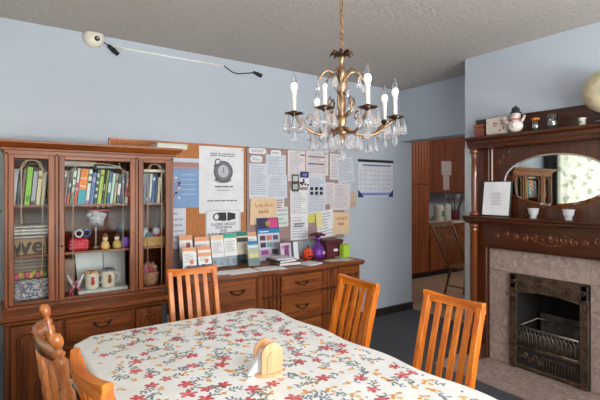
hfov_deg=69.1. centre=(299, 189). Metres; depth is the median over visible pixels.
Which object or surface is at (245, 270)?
paper sheet
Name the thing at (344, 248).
tin
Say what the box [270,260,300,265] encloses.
book
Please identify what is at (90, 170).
book
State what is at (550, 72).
wall
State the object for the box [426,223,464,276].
base cabinet
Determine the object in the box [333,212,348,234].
sheet
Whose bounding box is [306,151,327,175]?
notice
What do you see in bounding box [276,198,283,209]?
notice
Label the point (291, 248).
photo frame
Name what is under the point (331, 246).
gift box
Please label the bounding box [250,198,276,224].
sheet
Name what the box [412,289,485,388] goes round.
dining chair
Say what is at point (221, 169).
poster
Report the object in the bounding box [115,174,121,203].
book
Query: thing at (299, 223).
notice
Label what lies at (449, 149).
upper cabinet
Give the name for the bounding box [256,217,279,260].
display board
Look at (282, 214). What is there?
notice
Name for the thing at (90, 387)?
dining chair
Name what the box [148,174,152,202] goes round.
book
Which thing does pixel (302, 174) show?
card
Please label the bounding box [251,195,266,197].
notice
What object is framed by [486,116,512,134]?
tissue box
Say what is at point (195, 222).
cork board
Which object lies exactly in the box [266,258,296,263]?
book
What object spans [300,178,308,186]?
card
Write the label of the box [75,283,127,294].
flat box
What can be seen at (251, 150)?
card
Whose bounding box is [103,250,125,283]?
print
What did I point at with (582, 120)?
cup
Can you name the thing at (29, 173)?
book
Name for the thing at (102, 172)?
book
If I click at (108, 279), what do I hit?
mug
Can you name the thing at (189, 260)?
brochure
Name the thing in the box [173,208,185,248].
notice
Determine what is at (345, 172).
notice
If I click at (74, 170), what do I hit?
book
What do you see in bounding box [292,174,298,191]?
card
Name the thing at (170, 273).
dining chair
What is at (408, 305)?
baseboard
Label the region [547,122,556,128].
glass jar
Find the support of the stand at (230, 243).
on the sideboard
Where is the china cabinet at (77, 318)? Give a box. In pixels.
[0,139,182,399]
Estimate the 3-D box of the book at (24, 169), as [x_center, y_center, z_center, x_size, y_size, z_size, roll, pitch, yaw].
[-1.840,-0.021,2.896,0.035,0.240,0.172,0,0,-35]
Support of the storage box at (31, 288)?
in the china cabinet at (77, 318)
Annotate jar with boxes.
[121,236,128,247]
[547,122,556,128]
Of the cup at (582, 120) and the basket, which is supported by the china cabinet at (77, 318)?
the basket
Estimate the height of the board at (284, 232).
0.912 m
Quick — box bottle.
[116,221,123,240]
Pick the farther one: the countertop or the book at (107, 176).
the countertop
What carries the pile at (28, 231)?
on the box at (29, 245)
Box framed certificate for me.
[481,181,512,216]
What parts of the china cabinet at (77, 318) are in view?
door, door, door, cornice, door, drawer, handle, door, door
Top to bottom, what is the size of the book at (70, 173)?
0.238 m
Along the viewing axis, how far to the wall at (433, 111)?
4.82 m
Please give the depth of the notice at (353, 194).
4.80 m
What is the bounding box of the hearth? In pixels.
[435,354,599,399]
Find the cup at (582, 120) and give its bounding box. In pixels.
[578,117,586,124]
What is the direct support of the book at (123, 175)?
on the china cabinet at (77, 318)
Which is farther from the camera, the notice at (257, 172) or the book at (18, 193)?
the notice at (257, 172)
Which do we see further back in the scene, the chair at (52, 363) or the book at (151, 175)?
the book at (151, 175)
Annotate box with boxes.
[14,236,47,255]
[14,276,47,302]
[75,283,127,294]
[320,238,342,257]
[473,124,485,136]
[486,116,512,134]
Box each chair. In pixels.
[32,304,76,399]
[69,347,115,399]
[166,264,220,321]
[328,273,379,347]
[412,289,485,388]
[429,221,464,294]
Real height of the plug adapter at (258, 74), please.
0.052 m
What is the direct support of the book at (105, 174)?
on the china cabinet at (77, 318)
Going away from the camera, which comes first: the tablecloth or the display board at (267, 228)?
the tablecloth
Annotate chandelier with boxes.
[282,0,406,161]
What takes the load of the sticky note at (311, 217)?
attached to the board at (284, 232)
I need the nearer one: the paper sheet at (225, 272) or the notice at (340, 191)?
the paper sheet at (225, 272)
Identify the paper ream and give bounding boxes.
[150,143,187,149]
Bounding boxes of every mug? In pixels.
[84,272,100,288]
[101,270,120,287]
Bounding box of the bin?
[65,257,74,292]
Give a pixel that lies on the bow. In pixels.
(79, 280)
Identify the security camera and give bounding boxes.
[83,31,104,47]
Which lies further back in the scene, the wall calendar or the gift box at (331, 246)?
the wall calendar
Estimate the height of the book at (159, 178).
0.197 m
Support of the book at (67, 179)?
on the china cabinet at (77, 318)
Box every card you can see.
[249,148,265,153]
[250,156,261,161]
[271,150,280,155]
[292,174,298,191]
[300,172,308,177]
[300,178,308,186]
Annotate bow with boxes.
[66,273,83,295]
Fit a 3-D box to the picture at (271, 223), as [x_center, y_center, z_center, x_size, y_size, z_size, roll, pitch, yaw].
[-0.305,0.317,4.133,0.235,0.105,0.018,0,0,-34]
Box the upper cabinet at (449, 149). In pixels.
[428,137,464,192]
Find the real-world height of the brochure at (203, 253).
0.206 m
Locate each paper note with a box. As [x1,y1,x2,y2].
[441,161,450,174]
[443,175,448,189]
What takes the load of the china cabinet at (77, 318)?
on the floor
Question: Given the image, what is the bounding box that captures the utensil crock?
[445,194,463,219]
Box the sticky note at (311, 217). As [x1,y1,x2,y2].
[308,214,314,222]
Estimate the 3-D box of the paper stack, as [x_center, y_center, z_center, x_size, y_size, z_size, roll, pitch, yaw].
[-1.583,-0.182,3.085,0.226,0.028,0.177,0,0,-35]
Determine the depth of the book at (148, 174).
3.27 m
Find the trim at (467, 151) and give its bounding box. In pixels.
[465,148,470,335]
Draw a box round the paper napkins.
[246,348,262,375]
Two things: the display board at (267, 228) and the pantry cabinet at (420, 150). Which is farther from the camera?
the pantry cabinet at (420, 150)
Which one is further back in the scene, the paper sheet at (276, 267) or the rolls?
the paper sheet at (276, 267)
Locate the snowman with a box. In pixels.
[503,105,525,131]
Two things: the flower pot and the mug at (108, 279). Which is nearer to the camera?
the mug at (108, 279)
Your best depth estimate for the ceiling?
3.18 m
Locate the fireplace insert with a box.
[509,273,589,391]
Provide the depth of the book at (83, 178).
3.02 m
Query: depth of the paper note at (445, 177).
7.87 m
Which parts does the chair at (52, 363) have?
crest rail, turned post, turned post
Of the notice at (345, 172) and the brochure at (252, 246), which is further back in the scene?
the notice at (345, 172)
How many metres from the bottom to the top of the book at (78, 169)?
0.250 m
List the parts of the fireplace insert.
fret panel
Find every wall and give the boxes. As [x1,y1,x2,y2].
[0,17,411,399]
[400,75,464,142]
[429,193,464,218]
[465,22,599,389]
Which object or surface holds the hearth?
on the floor
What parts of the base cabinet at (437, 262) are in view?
drawer, door, drawer, door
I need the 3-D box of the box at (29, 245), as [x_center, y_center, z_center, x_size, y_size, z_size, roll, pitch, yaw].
[-1.802,0.363,2.923,0.243,0.117,0.181,0,0,-35]
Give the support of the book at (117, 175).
on the china cabinet at (77, 318)
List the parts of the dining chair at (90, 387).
post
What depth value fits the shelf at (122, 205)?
3.11 m
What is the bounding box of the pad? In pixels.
[300,261,321,265]
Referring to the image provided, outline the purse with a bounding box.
[67,237,88,250]
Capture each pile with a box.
[14,224,47,238]
[14,256,47,278]
[85,269,97,273]
[102,267,114,271]
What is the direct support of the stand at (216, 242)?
on the sideboard
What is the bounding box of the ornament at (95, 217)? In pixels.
[86,210,108,247]
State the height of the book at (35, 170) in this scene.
0.246 m
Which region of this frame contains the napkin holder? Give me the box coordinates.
[253,338,281,377]
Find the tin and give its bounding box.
[340,244,349,256]
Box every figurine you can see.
[100,233,109,248]
[112,232,120,247]
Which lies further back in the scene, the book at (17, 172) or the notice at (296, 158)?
the notice at (296, 158)
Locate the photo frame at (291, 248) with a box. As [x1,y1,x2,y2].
[278,240,299,259]
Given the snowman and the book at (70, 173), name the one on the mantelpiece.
the snowman
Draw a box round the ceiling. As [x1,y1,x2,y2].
[0,0,599,90]
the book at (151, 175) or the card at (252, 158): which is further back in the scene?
the card at (252, 158)
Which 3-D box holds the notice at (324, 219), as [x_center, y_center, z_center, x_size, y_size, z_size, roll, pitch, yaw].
[0.266,0.355,4.556,0.262,0.306,0.001,0,0,-35]
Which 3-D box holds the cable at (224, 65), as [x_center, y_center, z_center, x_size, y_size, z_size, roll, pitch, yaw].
[-0.563,-1.093,4.001,0.299,0.065,0.012,0,0,-35]
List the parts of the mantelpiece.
panel, overmantel panel, mirror frame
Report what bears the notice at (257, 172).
attached to the board at (284, 232)
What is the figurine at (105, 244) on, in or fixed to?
on the china cabinet at (77, 318)
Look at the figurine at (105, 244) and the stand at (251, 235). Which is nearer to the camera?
the figurine at (105, 244)
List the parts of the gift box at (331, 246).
lid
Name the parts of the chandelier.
bulb, arm, bulb, scroll arm, arm, scroll arm, chain, scroll arm, scroll arm, arm, bulb, arm, arm, bulb, bulb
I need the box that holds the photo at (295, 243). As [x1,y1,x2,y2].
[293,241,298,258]
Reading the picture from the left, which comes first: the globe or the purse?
the purse
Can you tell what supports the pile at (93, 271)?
on the mug at (91, 281)
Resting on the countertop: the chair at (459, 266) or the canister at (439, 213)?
the canister at (439, 213)
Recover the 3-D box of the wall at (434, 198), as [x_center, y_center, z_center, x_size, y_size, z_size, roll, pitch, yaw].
[2.035,0.133,7.945,4.045,2.635,0.110,0,0,-35]
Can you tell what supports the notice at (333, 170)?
attached to the board at (284, 232)
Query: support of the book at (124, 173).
on the china cabinet at (77, 318)
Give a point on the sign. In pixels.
(218, 222)
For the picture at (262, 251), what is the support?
attached to the display board at (267, 228)
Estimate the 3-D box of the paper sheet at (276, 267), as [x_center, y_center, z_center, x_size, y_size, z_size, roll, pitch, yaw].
[-0.249,0.658,3.672,0.230,0.003,0.165,0,0,-30]
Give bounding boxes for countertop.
[429,217,464,223]
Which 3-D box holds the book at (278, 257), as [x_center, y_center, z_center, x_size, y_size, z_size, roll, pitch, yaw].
[-0.166,0.599,3.866,0.175,0.012,0.180,0,0,-31]
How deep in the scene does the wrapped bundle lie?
3.35 m
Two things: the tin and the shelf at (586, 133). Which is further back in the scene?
the tin
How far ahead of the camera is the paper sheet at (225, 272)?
3.46 m
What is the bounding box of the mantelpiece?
[460,105,599,358]
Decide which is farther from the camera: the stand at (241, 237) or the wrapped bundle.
the stand at (241, 237)
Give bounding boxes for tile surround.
[490,248,599,394]
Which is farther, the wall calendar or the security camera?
the wall calendar
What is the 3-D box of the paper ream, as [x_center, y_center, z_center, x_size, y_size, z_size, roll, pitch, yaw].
[-1.021,-0.333,3.388,0.235,0.039,0.200,0,0,-35]
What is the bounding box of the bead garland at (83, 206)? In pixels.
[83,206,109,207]
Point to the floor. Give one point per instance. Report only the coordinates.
(394, 335)
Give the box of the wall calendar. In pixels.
[358,159,392,196]
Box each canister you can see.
[434,205,444,220]
[443,204,450,220]
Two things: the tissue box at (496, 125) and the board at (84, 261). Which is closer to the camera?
the board at (84, 261)
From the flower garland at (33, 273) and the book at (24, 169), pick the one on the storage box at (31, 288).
the flower garland at (33, 273)
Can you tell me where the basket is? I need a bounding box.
[144,235,164,245]
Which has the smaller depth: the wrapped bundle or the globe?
the globe
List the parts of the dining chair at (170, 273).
post, rail, post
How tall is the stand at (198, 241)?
0.264 m
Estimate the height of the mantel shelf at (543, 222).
0.067 m
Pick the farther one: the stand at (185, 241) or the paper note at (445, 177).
the paper note at (445, 177)
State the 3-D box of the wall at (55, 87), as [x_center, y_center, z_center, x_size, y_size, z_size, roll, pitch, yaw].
[-0.603,0.133,4.059,4.705,2.635,0.120,0,0,-35]
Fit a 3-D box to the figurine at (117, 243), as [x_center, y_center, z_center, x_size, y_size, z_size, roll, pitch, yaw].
[-1.332,0.364,3.174,0.063,0.114,0.061,0,0,-35]
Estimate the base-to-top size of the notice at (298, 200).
0.260 m
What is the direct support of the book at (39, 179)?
on the china cabinet at (77, 318)
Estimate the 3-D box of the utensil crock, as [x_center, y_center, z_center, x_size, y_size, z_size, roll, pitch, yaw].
[2.829,0.309,7.989,0.468,0.470,0.199,0,0,-35]
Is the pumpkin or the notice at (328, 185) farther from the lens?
the notice at (328, 185)
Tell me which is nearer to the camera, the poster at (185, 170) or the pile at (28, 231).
the pile at (28, 231)
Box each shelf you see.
[14,202,164,207]
[14,244,164,257]
[460,215,599,231]
[465,123,599,149]
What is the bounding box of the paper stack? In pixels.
[65,161,95,166]
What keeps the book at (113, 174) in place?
on the china cabinet at (77, 318)
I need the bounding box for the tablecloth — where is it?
[72,308,497,399]
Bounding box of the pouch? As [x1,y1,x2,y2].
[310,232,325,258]
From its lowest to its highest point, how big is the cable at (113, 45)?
0.018 m
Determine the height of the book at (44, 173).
0.216 m
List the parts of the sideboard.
drawer, drawer, drawer, handle, rail, drawer, drawer, drawer, drawer, drawer, drawer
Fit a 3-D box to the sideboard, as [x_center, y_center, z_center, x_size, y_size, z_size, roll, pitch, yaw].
[-0.250,1.055,3.855,1.725,0.790,0.577,0,0,-35]
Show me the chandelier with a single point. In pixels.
(341, 140)
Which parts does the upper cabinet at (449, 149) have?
door, door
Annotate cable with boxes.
[113,45,223,66]
[224,65,252,73]
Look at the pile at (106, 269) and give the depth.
3.13 m
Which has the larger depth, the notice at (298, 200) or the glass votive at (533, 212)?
the notice at (298, 200)
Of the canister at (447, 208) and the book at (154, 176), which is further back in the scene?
the canister at (447, 208)
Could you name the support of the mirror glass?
attached to the mantelpiece
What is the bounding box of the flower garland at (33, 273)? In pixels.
[14,270,47,279]
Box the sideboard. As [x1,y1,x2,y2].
[167,255,364,342]
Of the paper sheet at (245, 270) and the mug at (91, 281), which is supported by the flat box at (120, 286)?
the mug at (91, 281)
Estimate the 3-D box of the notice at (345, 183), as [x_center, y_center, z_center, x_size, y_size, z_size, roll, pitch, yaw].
[0.520,0.050,4.734,0.092,0.244,0.001,0,0,-35]
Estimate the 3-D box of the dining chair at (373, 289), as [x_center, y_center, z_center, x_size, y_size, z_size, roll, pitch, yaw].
[0.129,0.976,2.343,0.546,0.951,0.380,0,0,-32]
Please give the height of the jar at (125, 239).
0.078 m
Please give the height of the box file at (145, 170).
0.021 m
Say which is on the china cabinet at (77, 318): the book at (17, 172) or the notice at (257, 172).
the book at (17, 172)
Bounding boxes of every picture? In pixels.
[256,217,278,229]
[259,248,278,255]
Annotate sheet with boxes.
[217,269,242,274]
[230,268,258,274]
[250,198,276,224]
[255,265,286,270]
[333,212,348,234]
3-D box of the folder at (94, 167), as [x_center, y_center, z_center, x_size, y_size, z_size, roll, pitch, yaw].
[-1.420,-0.164,3.196,0.160,0.017,0.177,0,0,-35]
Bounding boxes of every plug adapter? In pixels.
[107,44,118,55]
[253,71,262,77]
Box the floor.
[355,271,523,399]
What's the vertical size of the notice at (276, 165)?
0.230 m
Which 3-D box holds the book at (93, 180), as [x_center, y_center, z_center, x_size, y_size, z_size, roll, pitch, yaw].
[-1.500,-0.012,3.129,0.049,0.224,0.173,0,0,-35]
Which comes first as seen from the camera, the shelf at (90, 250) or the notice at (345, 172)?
the shelf at (90, 250)
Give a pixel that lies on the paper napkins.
(255, 367)
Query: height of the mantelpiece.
2.042 m
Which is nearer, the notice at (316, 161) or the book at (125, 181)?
the book at (125, 181)
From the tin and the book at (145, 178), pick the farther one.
the tin
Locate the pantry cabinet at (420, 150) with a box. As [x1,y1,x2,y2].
[412,141,428,278]
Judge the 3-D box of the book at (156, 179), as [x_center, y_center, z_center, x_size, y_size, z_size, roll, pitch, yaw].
[-1.139,-0.007,3.378,0.029,0.210,0.172,0,0,-35]
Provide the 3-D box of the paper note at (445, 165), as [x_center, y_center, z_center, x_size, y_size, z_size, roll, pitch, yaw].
[2.645,-0.395,7.875,0.280,0.250,0.002,0,0,-35]
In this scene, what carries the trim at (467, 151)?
attached to the wall at (550, 72)
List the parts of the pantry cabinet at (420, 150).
door, door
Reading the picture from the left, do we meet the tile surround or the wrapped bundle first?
the wrapped bundle
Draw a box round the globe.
[581,70,599,122]
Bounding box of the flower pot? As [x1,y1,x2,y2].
[144,261,158,285]
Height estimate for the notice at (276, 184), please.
0.230 m
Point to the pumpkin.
(307, 253)
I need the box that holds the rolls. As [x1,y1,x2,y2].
[74,229,90,237]
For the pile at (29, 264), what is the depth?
2.90 m
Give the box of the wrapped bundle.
[144,227,162,236]
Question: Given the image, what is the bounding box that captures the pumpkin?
[302,245,312,259]
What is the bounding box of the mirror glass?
[506,155,599,203]
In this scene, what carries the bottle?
on the china cabinet at (77, 318)
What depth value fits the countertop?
7.68 m
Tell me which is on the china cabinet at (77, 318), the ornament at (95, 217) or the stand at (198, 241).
the ornament at (95, 217)
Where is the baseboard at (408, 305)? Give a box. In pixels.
[360,301,412,319]
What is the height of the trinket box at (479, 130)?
0.105 m
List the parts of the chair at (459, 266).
post, crest rail, leg, seat, post, leg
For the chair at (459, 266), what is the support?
on the floor
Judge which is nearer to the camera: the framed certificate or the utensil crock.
the framed certificate
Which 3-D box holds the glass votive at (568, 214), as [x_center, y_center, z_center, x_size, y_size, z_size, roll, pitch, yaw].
[1.924,0.178,3.124,0.084,0.078,0.084,0,0,-35]
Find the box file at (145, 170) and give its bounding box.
[144,169,164,172]
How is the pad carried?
on the sideboard
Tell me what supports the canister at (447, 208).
on the countertop
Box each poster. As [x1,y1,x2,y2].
[173,158,198,207]
[199,146,243,213]
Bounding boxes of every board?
[75,245,103,287]
[108,138,245,250]
[246,147,343,241]
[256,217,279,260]
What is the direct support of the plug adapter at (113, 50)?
hanging from the lead
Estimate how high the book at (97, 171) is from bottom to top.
0.238 m
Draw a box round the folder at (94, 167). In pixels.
[92,166,119,169]
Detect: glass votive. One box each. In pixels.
[527,208,539,218]
[562,209,574,219]
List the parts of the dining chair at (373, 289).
post, rail, post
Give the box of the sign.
[206,209,240,242]
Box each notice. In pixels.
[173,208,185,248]
[249,163,266,198]
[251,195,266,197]
[266,154,285,177]
[267,174,286,197]
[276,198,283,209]
[276,206,287,226]
[288,150,304,180]
[290,190,307,215]
[291,215,307,240]
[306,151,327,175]
[308,175,324,213]
[315,209,333,237]
[325,182,334,209]
[330,154,345,179]
[333,183,348,209]
[336,157,354,183]
[345,183,350,205]
[350,192,355,207]
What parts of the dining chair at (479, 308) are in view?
post, rail, post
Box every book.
[14,169,18,204]
[15,170,22,204]
[20,168,26,204]
[23,167,32,204]
[30,168,37,204]
[35,170,41,204]
[40,172,46,204]
[65,171,69,203]
[66,170,71,203]
[69,169,76,203]
[73,168,80,203]
[76,169,88,203]
[85,169,92,203]
[88,172,96,203]
[93,170,99,203]
[96,169,104,203]
[101,171,106,203]
[103,170,108,203]
[105,171,112,203]
[109,173,115,203]
[113,174,118,203]
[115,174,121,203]
[119,174,124,203]
[121,171,128,202]
[122,175,126,202]
[144,174,146,202]
[145,174,149,202]
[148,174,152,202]
[151,175,155,202]
[154,175,157,202]
[156,177,160,202]
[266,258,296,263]
[268,255,294,259]
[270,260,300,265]
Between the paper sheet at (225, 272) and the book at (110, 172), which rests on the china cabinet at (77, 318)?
the book at (110, 172)
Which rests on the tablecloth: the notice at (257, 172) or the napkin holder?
the napkin holder
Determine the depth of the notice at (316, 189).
4.49 m
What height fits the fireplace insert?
0.755 m
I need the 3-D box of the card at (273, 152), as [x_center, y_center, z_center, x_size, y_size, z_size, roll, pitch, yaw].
[-0.232,-0.357,4.213,0.120,0.055,0.001,0,0,-35]
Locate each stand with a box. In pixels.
[178,235,192,268]
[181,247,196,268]
[194,236,209,266]
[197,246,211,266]
[210,235,225,266]
[223,233,238,265]
[235,231,247,264]
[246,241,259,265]
[247,232,256,240]

